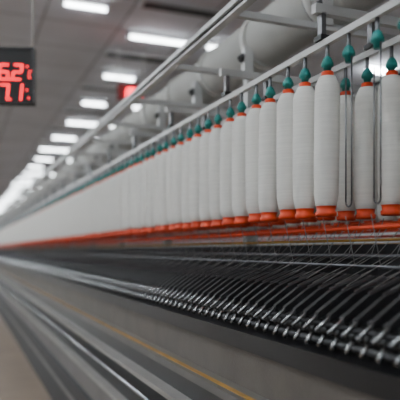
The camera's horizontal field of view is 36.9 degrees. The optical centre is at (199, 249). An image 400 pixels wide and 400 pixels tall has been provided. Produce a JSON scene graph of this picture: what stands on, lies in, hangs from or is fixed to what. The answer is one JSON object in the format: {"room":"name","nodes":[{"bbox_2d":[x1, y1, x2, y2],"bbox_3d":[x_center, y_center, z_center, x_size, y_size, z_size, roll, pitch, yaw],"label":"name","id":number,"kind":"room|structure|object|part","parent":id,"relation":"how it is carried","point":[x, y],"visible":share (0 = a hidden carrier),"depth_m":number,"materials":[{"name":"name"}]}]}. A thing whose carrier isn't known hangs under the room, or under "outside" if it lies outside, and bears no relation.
{"room":"textile factory","nodes":[
{"label":"textile factory","id":0,"kind":"room"},
{"bbox_2d":[0,316,51,399],"bbox_3d":[-7.799,1.350,27.576,20.000,0.100,67.000,0,0,-22],"label":"floor","id":1,"kind":"structure","parent":0,"point":[18,379],"depth_m":6.22,"materials":[{"name":"paint"}]},
{"bbox_2d":[0,0,399,399],"bbox_3d":[-7.651,0.016,23.219,1.640,2.568,51.200,0,0,-22],"label":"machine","id":2,"kind":"object","parent":1,"relation":"on","point":[249,320],"visible":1,"depth_m":2.48,"materials":[{"name":"grey metal"}]},
{"bbox_3d":[-7.651,-0.020,23.219,0.850,0.146,51.200,0,0,-22],"label":"roving guide rail","id":3,"kind":"part","parent":2,"relation":"part of","materials":[{"name":"orange plastic"}]},
{"bbox_3d":[-7.651,-0.640,23.219,0.958,0.020,51.200,0,0,-22],"label":"creel rail","id":4,"kind":"part","parent":2,"relation":"part of","materials":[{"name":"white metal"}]},
{"bbox_2d":[15,174,40,176],"bbox_3d":[-8.189,-3.602,29.089,1.500,0.036,0.280,0,0,-22],"label":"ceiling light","id":5,"kind":"object","parent":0,"point":[15,174],"depth_m":28.91,"materials":[{"name":"white plastic"}]},
{"bbox_2d":[19,168,47,170],"bbox_3d":[-7.298,-3.602,26.861,1.500,0.036,0.280,0,0,-22],"label":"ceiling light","id":6,"kind":"object","parent":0,"point":[19,168],"depth_m":26.71,"materials":[{"name":"white plastic"}]},
{"bbox_2d":[25,160,54,163],"bbox_3d":[-6.406,-3.602,24.632,1.500,0.036,0.280,0,0,-22],"label":"air diffuser","id":7,"kind":"object","parent":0,"point":[25,160],"depth_m":24.54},
{"bbox_2d":[31,151,64,154],"bbox_3d":[-5.515,-3.602,22.404,1.500,0.036,0.280,0,0,-22],"label":"air diffuser","id":8,"kind":"object","parent":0,"point":[35,152],"depth_m":22.29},
{"bbox_2d":[0,0,399,212],"bbox_3d":[-7.799,-3.670,27.576,20.000,0.100,67.000,0,0,-22],"label":"ceiling","id":9,"kind":"structure","parent":0,"point":[70,43],"depth_m":11.37,"materials":[{"name":"white paint"}]},
{"bbox_2d":[0,0,35,105],"bbox_3d":[-1.220,-2.250,3.626,0.435,2.740,0.068,0,0,-4],"label":"display","id":10,"kind":"object","parent":9,"relation":"hanging from","point":[17,64],"visible":1,"depth_m":3.61,"materials":[{"name":"black plastic"},{"name":"glowing red led digits"}]},
{"bbox_3d":[-1.220,-2.260,3.630,0.427,2.720,0.016,0,0,-4],"label":"suspension rod","id":11,"kind":"part","parent":10,"relation":"part of","materials":[{"name":"grey metal"}]},
{"bbox_2d":[12,183,31,184],"bbox_3d":[-9.619,-3.570,32.448,1.060,0.100,0.120,0,0,-22],"label":"ceiling light","id":12,"kind":"object","parent":9,"relation":"attached to","point":[12,183],"depth_m":32.41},
{"bbox_2d":[18,178,33,179],"bbox_3d":[-8.774,-3.570,30.202,0.760,0.100,0.120,0,0,-22],"label":"ceiling light","id":13,"kind":"object","parent":9,"relation":"attached to","point":[18,178],"depth_m":30.17,"materials":[{"name":"white plastic"}]},
{"bbox_2d":[23,172,42,174],"bbox_3d":[-7.725,-3.570,28.036,1.010,0.100,0.120,0,0,-22],"label":"ceiling light","id":14,"kind":"object","parent":9,"relation":"attached to","point":[35,173],"depth_m":27.99,"materials":[{"name":"white plastic"}]},
{"bbox_2d":[28,165,42,167],"bbox_3d":[-7.038,-3.570,25.726,0.610,0.100,0.120,0,0,-22],"label":"ceiling light","id":15,"kind":"object","parent":9,"relation":"attached to","point":[33,166],"depth_m":25.71,"materials":[{"name":"white plastic"}]},
{"bbox_2d":[34,157,52,160],"bbox_3d":[-6.128,-3.570,23.505,0.680,0.100,0.120,0,0,-22],"label":"ceiling light","id":16,"kind":"object","parent":9,"relation":"attached to","point":[38,158],"depth_m":23.48,"materials":[{"name":"white plastic"}]},
{"bbox_2d":[39,147,68,150],"bbox_3d":[-5.162,-3.570,21.307,1.060,0.100,0.120,0,0,-22],"label":"ceiling light","id":17,"kind":"object","parent":9,"relation":"attached to","point":[40,148],"depth_m":21.26,"materials":[{"name":"white plastic"}]},
{"bbox_2d":[39,140,75,144],"bbox_3d":[-4.624,-3.602,20.176,1.500,0.036,0.280,0,0,-22],"label":"air diffuser","id":18,"kind":"object","parent":9,"relation":"attached to","point":[41,141],"depth_m":20.02,"materials":[{"name":"grey metal"}]},
{"bbox_2d":[52,135,75,139],"bbox_3d":[-4.317,-3.570,19.060,0.760,0.100,0.120,0,0,-22],"label":"ceiling light","id":19,"kind":"object","parent":9,"relation":"attached to","point":[53,136],"depth_m":19.03,"materials":[{"name":"white plastic"}]},
{"bbox_2d":[49,126,90,131],"bbox_3d":[-3.732,-3.602,17.947,1.500,0.036,0.280,0,0,-22],"label":"air diffuser","id":20,"kind":"object","parent":9,"relation":"in","point":[51,127],"depth_m":17.85,"materials":[{"name":"grey metal"}]},
{"bbox_2d":[65,120,98,125],"bbox_3d":[-3.268,-3.570,16.895,1.010,0.100,0.120,0,0,-22],"label":"ceiling light","id":21,"kind":"object","parent":9,"relation":"attached to","point":[66,121],"depth_m":16.85,"materials":[{"name":"white plastic"}]},
{"bbox_2d":[62,0,108,13],"bbox_3d":[-1.671,-3.570,8.756,0.660,0.100,0.120,0,0,-22],"label":"ceiling light","id":22,"kind":"object","parent":9,"relation":"attached to","point":[85,4],"depth_m":8.74,"materials":[{"name":"white plastic"}]},
{"bbox_2d":[62,108,109,114],"bbox_3d":[-2.841,-3.602,15.719,1.500,0.036,0.280,0,0,-22],"label":"air diffuser","id":23,"kind":"object","parent":9,"relation":"in","point":[64,109],"depth_m":15.60,"materials":[{"name":"grey metal"}]},
{"bbox_2d":[81,99,106,106],"bbox_3d":[-2.581,-3.570,14.585,0.610,0.100,0.120,0,0,-22],"label":"ceiling light","id":24,"kind":"object","parent":9,"relation":"attached to","point":[90,102],"depth_m":14.56,"materials":[{"name":"white plastic"}]},
{"bbox_2d":[79,84,116,91],"bbox_3d":[-1.950,-3.602,13.491,1.500,0.036,0.280,0,0,-22],"label":"air diffuser","id":25,"kind":"object","parent":9,"relation":"in","point":[83,86],"depth_m":13.31,"materials":[{"name":"grey metal"}]},
{"bbox_2d":[102,72,135,81],"bbox_3d":[-1.671,-3.570,12.364,0.680,0.100,0.120,0,0,-22],"label":"ceiling light","id":26,"kind":"object","parent":9,"relation":"attached to","point":[105,74],"depth_m":12.33,"materials":[{"name":"white plastic"}]},
{"bbox_2d":[117,45,144,100],"bbox_3d":[-1.225,-3.131,10.625,0.480,0.979,0.068,0,0,-13],"label":"display","id":27,"kind":"object","parent":9,"relation":"hanging from","point":[123,89],"visible":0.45,"depth_m":10.57,"materials":[{"name":"black enamel"},{"name":"glowing red led digits"}]},
{"bbox_3d":[-1.226,-3.141,10.629,0.472,0.959,0.016,0,0,-13],"label":"suspension rod","id":28,"kind":"part","parent":27,"relation":"part of","materials":[{"name":"grey metal"}]},
{"bbox_2d":[102,50,167,62],"bbox_3d":[-1.058,-3.602,11.262,1.500,0.036,0.280,0,0,-22],"label":"air diffuser","id":29,"kind":"object","parent":9,"relation":"in","point":[108,53],"depth_m":11.16,"materials":[{"name":"grey metal"}]},
{"bbox_2d":[131,104,141,108],"bbox_3d":[-1.439,-3.570,15.041,0.560,0.100,0.120,0,0,-22],"label":"ceiling light","id":30,"kind":"object","parent":9,"relation":"attached to","point":[134,106],"depth_m":14.95,"materials":[{"name":"white plastic"}]},
{"bbox_2d":[127,31,188,44],"bbox_3d":[-0.706,-3.570,10.165,1.060,0.100,0.120,0,0,-22],"label":"ceiling light","id":31,"kind":"object","parent":9,"relation":"attached to","point":[134,35],"depth_m":10.11,"materials":[{"name":"white plastic"}]},
{"bbox_2d":[138,0,219,18],"bbox_3d":[-0.167,-3.602,9.034,1.500,0.036,0.280,0,0,-22],"label":"air diffuser","id":32,"kind":"object","parent":9,"relation":"in","point":[157,5],"depth_m":8.94,"materials":[{"name":"grey metal"}]},
{"bbox_2d":[203,42,218,49],"bbox_3d":[0.344,-3.570,10.585,0.560,0.100,0.120,0,0,-22],"label":"ceiling light","id":33,"kind":"object","parent":9,"relation":"attached to","point":[209,45],"depth_m":10.49,"materials":[{"name":"white plastic"}]},
{"bbox_2d":[364,64,397,73],"bbox_3d":[3.825,-3.570,11.977,1.260,0.101,0.141,0,0,-22],"label":"ceiling light","id":34,"kind":"object","parent":9,"relation":"attached to","point":[377,68],"depth_m":11.78,"materials":[{"name":"white plastic"}]},
{"bbox_2d":[96,232,399,247],"bbox_3d":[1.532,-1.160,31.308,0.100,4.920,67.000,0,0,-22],"label":"rail","id":35,"kind":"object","parent":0,"point":[386,233],"depth_m":24.46,"materials":[{"name":"metal"}]}
]}

